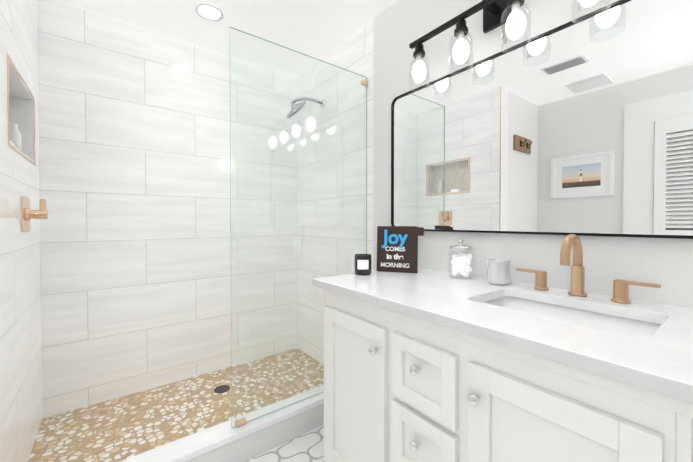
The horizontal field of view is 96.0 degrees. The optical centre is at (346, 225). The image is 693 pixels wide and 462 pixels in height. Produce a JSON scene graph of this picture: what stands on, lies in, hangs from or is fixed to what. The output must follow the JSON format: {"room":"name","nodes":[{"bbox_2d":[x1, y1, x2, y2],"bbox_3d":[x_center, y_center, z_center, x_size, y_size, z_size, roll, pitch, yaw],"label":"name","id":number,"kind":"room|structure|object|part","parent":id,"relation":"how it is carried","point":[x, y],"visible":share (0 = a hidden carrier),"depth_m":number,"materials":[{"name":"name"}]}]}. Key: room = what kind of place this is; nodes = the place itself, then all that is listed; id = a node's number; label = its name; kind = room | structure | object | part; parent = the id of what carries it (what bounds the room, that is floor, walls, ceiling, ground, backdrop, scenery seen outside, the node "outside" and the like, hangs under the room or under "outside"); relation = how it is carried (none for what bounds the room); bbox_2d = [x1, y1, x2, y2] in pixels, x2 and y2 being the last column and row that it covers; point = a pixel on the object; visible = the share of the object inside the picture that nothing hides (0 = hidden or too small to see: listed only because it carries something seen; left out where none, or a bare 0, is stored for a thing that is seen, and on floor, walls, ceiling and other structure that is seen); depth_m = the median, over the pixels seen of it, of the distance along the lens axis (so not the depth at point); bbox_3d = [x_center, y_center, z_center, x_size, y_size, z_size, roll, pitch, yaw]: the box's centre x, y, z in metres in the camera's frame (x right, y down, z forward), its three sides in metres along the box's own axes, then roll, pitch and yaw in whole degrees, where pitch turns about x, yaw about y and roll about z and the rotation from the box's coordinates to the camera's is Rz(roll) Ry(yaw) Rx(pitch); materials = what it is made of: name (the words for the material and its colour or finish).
{"room":"bathroom","nodes":[
{"label":"bathroom","id":0,"kind":"room"},
{"bbox_2d":[0,0,42,461],"bbox_3d":[-1.533,-0.076,1.373,0.150,2.440,1.100,-1,1,-37],"label":"wall tile","id":1,"kind":"structure","parent":0,"point":[21,417],"depth_m":1.38,"materials":[{"name":"tile"}]},
{"bbox_2d":[10,123,21,150],"bbox_3d":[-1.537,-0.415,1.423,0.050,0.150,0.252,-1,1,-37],"label":"bottle","id":2,"kind":"object","parent":1,"relation":"in","point":[15,137],"visible":0.62,"depth_m":1.50,"materials":[{"name":"white plastic"}]},
{"bbox_2d":[7,53,34,165],"bbox_3d":[-1.494,-0.497,1.441,0.003,0.362,0.552,-1,1,-37],"label":"frame","id":3,"kind":"object","parent":1,"relation":"attached to","point":[9,144],"visible":0.94,"depth_m":1.29,"materials":[{"name":"gold metal"}]},
{"bbox_2d":[21,196,47,231],"bbox_3d":[-1.472,-0.052,1.482,0.077,0.160,0.160,-1,1,-37],"label":"shower valve","id":4,"kind":"object","parent":1,"relation":"attached to","point":[28,214],"visible":1,"depth_m":1.46,"materials":[{"name":"gold metal"}]},
{"bbox_3d":[-1.501,-0.052,1.460,0.006,0.160,0.160,-1,1,-37],"label":"plate","id":5,"kind":"part","parent":4,"relation":"part of","materials":[{"name":"gold metal"}]},
{"bbox_3d":[-1.470,-0.052,1.484,0.071,0.060,0.060,-1,1,-37],"label":"handle","id":6,"kind":"part","parent":4,"relation":"part of","materials":[{"name":"gold metal"}]},
{"bbox_3d":[-1.455,-0.099,1.494,0.022,0.057,0.012,-1,1,-37],"label":"lever","id":7,"kind":"part","parent":4,"relation":"part of","materials":[{"name":"gold metal"}]},
{"bbox_2d":[37,0,297,417],"bbox_3d":[-1.181,-0.087,2.269,1.798,2.440,0.100,-1,1,-37],"label":"wall tile","id":8,"kind":"structure","parent":0,"point":[138,289],"depth_m":2.11,"materials":[{"name":"white tile"}]},
{"bbox_2d":[54,0,396,76],"bbox_3d":[-0.516,-1.338,0.811,2.688,0.100,3.200,-1,1,-37],"label":"ceiling","id":9,"kind":"structure","parent":0,"point":[319,29],"depth_m":2.00,"materials":[{"name":"white paint"}]},
{"bbox_2d":[195,3,223,20],"bbox_3d":[-0.835,-1.299,1.901,0.160,0.006,0.160,-1,1,-37],"label":"recessed light","id":10,"kind":"object","parent":9,"relation":"in","point":[209,12],"visible":1,"depth_m":1.90,"materials":[{"name":"white"}]},
{"bbox_2d":[245,425,323,461],"bbox_3d":[-0.516,1.201,0.844,2.688,0.100,3.200,-1,1,-37],"label":"floor","id":11,"kind":"structure","parent":0,"point":[308,446],"depth_m":1.58,"materials":[{"name":"tile"}]},
{"bbox_2d":[28,348,323,461],"bbox_3d":[-0.827,1.122,1.945,1.648,0.030,0.870,-1,1,-37],"label":"pebble shower floor","id":12,"kind":"structure","parent":11,"relation":"on","point":[119,429],"depth_m":1.85,"materials":[{"name":"beige stone"}]},
{"bbox_2d":[214,385,229,392],"bbox_3d":[-0.841,1.103,2.104,0.100,0.003,0.100,-1,1,-37],"label":"floor drain","id":13,"kind":"object","parent":12,"relation":"on","point":[222,388],"visible":1,"depth_m":2.10,"materials":[{"name":"grey metal"}]},
{"bbox_2d":[120,385,323,461],"bbox_3d":[-0.528,1.065,1.552,1.648,0.155,0.129,-1,1,-37],"label":"sill","id":14,"kind":"structure","parent":11,"relation":"on","point":[223,442],"depth_m":1.53,"materials":[{"name":"stone"}]},
{"bbox_2d":[229,27,367,427],"bbox_3d":[-0.214,0.014,1.769,0.867,1.938,0.032,-1,1,-37],"label":"glass panel","id":15,"kind":"object","parent":14,"relation":"on","point":[242,421],"visible":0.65,"depth_m":1.69,"materials":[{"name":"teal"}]},
{"bbox_2d":[312,234,692,461],"bbox_3d":[0.437,0.587,1.103,0.645,1.121,1.130,-1,1,-37],"label":"bathroom vanity","id":16,"kind":"object","parent":11,"relation":"on","point":[425,365],"visible":0.98,"depth_m":0.83,"materials":[{"name":"white wood"}]},
{"bbox_3d":[0.024,0.662,1.185,0.020,0.639,0.357,-1,1,-37],"label":"door","id":17,"kind":"part","parent":16,"relation":"part of","materials":[{"name":"white wood"}]},
{"bbox_3d":[0.094,0.418,1.047,0.034,0.029,0.029,-1,1,-37],"label":"knob","id":18,"kind":"part","parent":16,"relation":"part of","materials":[{"name":"silver metal"}]},
{"bbox_3d":[0.202,0.638,0.907,0.034,0.029,0.029,-1,1,-37],"label":"knob","id":19,"kind":"part","parent":16,"relation":"part of","materials":[{"name":"silver metal"}]},
{"bbox_3d":[0.202,0.418,0.905,0.034,0.029,0.029,-1,1,-37],"label":"knob","id":20,"kind":"part","parent":16,"relation":"part of","materials":[{"name":"silver metal"}]},
{"bbox_3d":[0.224,0.666,0.924,0.020,0.199,0.234,-1,1,-37],"label":"drawer","id":21,"kind":"part","parent":16,"relation":"part of","materials":[{"name":"white wood"}]},
{"bbox_3d":[0.224,0.446,0.921,0.020,0.199,0.234,-1,1,-37],"label":"drawer","id":22,"kind":"part","parent":16,"relation":"part of","materials":[{"name":"white wood"}]},
{"bbox_3d":[0.313,0.421,0.759,0.034,0.029,0.029,-1,1,-37],"label":"knob","id":23,"kind":"part","parent":16,"relation":"part of","materials":[{"name":"silver metal"}]},
{"bbox_2d":[312,268,692,403],"bbox_3d":[0.443,0.250,1.103,0.629,0.030,1.130,-1,1,-37],"label":"countertop","id":24,"kind":"structure","parent":16,"relation":"on","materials":[{"name":"stone"}]},
{"bbox_2d":[355,254,370,274],"bbox_3d":[0.078,0.183,1.477,0.080,0.092,0.080,-1,1,-37],"label":"candle jar","id":25,"kind":"object","parent":24,"relation":"on","point":[362,264],"visible":1,"depth_m":1.44,"materials":[{"name":"black glass"}]},
{"bbox_2d":[377,226,423,272],"bbox_3d":[0.262,0.116,1.532,0.228,0.225,0.021,0,-3,19],"label":"sign","id":26,"kind":"object","parent":24,"relation":"on","point":[397,248],"visible":1,"depth_m":1.53,"materials":[{"name":"brown wood"}]},
{"bbox_2d":[448,240,473,278],"bbox_3d":[0.509,0.146,1.385,0.108,0.168,0.108,-1,1,-37],"label":"jar","id":27,"kind":"object","parent":24,"relation":"on","point":[461,261],"visible":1,"depth_m":1.36,"materials":[{"name":"clear glass"}]},
{"bbox_3d":[0.509,0.083,1.384,0.102,0.042,0.102,-1,1,-37],"label":"lid","id":28,"kind":"part","parent":27,"relation":"part of","materials":[{"name":"clear glass"}]},
{"bbox_2d":[487,259,510,284],"bbox_3d":[0.608,0.184,1.247,0.086,0.095,0.086,-1,1,-37],"label":"votive holder","id":29,"kind":"object","parent":24,"relation":"on","point":[498,271],"visible":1,"depth_m":1.21,"materials":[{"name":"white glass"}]},
{"bbox_2d":[515,268,548,290],"bbox_3d":[0.695,0.200,1.171,0.048,0.068,0.112,-1,1,-37],"label":"handle","id":30,"kind":"object","parent":24,"relation":"on","point":[540,276],"depth_m":1.14,"materials":[{"name":"gold metal"}]},
{"bbox_2d":[482,296,660,336],"bbox_3d":[0.622,0.339,0.921,0.303,0.143,0.458,-1,1,-37],"label":"basin","id":31,"kind":"object","parent":24,"relation":"in","point":[636,325],"depth_m":0.99,"materials":[{"name":"white ceramic"}]},
{"bbox_2d":[560,234,586,296],"bbox_3d":[0.741,0.132,1.024,0.155,0.208,0.052,-1,1,-37],"label":"faucet","id":32,"kind":"object","parent":24,"relation":"on","point":[570,241],"depth_m":1.04,"materials":[{"name":"gold metal"}]},
{"bbox_2d":[611,279,660,303],"bbox_3d":[0.870,0.203,0.941,0.048,0.068,0.112,-1,1,-37],"label":"handle","id":33,"kind":"object","parent":24,"relation":"on","point":[620,288],"depth_m":0.95,"materials":[{"name":"gold metal"}]},
{"bbox_3d":[0.422,0.669,0.663,0.020,0.639,0.349,-1,1,-37],"label":"door","id":34,"kind":"part","parent":16,"relation":"part of","materials":[{"name":"white wood"}]},
{"bbox_2d":[373,0,692,307],"bbox_3d":[0.847,-0.073,1.174,0.100,2.440,2.100,-1,1,-37],"label":"wall","id":35,"kind":"structure","parent":0,"point":[400,26],"depth_m":1.38,"materials":[{"name":"white paint"}]},
{"bbox_2d":[297,19,373,364],"bbox_3d":[-0.123,-0.090,2.447,0.100,2.440,1.100,-1,1,-37],"label":"wall tile","id":36,"kind":"structure","parent":35,"relation":"attached to","point":[354,52],"depth_m":2.33,"materials":[{"name":"white tile"}]},
{"bbox_2d":[287,97,324,117],"bbox_3d":[-0.300,-0.880,2.339,0.299,0.198,0.180,-1,1,-37],"label":"shower head","id":37,"kind":"object","parent":36,"relation":"attached to","point":[298,107],"depth_m":2.27},
{"bbox_3d":[-0.298,-0.922,2.341,0.271,0.087,0.022,-1,1,-37],"label":"arm","id":38,"kind":"part","parent":37,"relation":"part of"},
{"bbox_2d":[409,0,610,91],"bbox_3d":[0.591,-0.840,1.284,0.159,0.320,0.800,-1,1,-37],"label":"sconce","id":39,"kind":"object","parent":35,"relation":"attached to","point":[498,13],"visible":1,"depth_m":1.32,"materials":[{"name":"black metal"}]},
{"bbox_2d":[413,42,424,58],"bbox_3d":[0.359,-0.868,1.540,0.058,0.060,0.058,-1,1,-37],"label":"socket","id":40,"kind":"object","parent":39,"relation":"attached to","point":[419,51],"depth_m":1.53,"materials":[{"name":"black metal"}]},
{"bbox_3d":[0.359,-0.760,1.542,0.066,0.102,0.066,-1,1,-37],"label":"bulb","id":41,"kind":"part","parent":39,"relation":"part of","materials":[{"name":"white glass"}]},
{"bbox_3d":[0.359,-0.761,1.542,0.100,0.157,0.100,-1,1,-37],"label":"lamp shade","id":42,"kind":"part","parent":39,"relation":"part of","materials":[{"name":"glass"}]},
{"bbox_2d":[454,18,467,37],"bbox_3d":[0.498,-0.866,1.357,0.058,0.060,0.058,-1,1,-37],"label":"socket","id":43,"kind":"object","parent":39,"relation":"attached to","point":[461,27],"depth_m":1.34,"materials":[{"name":"black metal"}]},
{"bbox_3d":[0.498,-0.759,1.359,0.100,0.157,0.100,-1,1,-37],"label":"lamp shade","id":44,"kind":"part","parent":39,"relation":"part of","materials":[{"name":"glass"}]},
{"bbox_3d":[0.498,-0.758,1.359,0.066,0.102,0.066,-1,1,-37],"label":"bulb","id":45,"kind":"part","parent":39,"relation":"part of","materials":[{"name":"white glass"}]},
{"bbox_3d":[0.600,-0.905,1.290,0.100,0.024,0.024,-1,1,-37],"label":"arm","id":46,"kind":"part","parent":39,"relation":"part of"},
{"bbox_2d":[507,0,524,9],"bbox_3d":[0.638,-0.863,1.174,0.058,0.060,0.058,-1,1,-37],"label":"socket","id":47,"kind":"object","parent":39,"relation":"attached to","point":[510,2],"depth_m":1.16,"materials":[{"name":"black metal"}]},
{"bbox_3d":[0.638,-0.757,1.176,0.100,0.157,0.100,-1,1,-37],"label":"lamp shade","id":48,"kind":"part","parent":39,"relation":"part of","materials":[{"name":"glass"}]},
{"bbox_3d":[0.638,-0.755,1.176,0.066,0.102,0.066,-1,1,-37],"label":"bulb","id":49,"kind":"part","parent":39,"relation":"part of","materials":[{"name":"white glass"}]},
{"bbox_3d":[0.777,-0.753,0.993,0.066,0.102,0.066,-1,1,-37],"label":"bulb","id":50,"kind":"part","parent":39,"relation":"part of","materials":[{"name":"white glass"}]},
{"bbox_3d":[0.777,-0.754,0.993,0.100,0.157,0.100,-1,1,-37],"label":"lamp shade","id":51,"kind":"part","parent":39,"relation":"part of","materials":[{"name":"glass"}]},
{"bbox_2d":[391,0,692,238],"bbox_3d":[0.642,-0.348,1.335,0.025,0.760,1.230,-1,1,-37],"label":"mirror","id":52,"kind":"object","parent":35,"relation":"attached to","point":[581,128],"visible":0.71,"depth_m":1.13,"materials":[{"name":"black mirror"}]}
]}

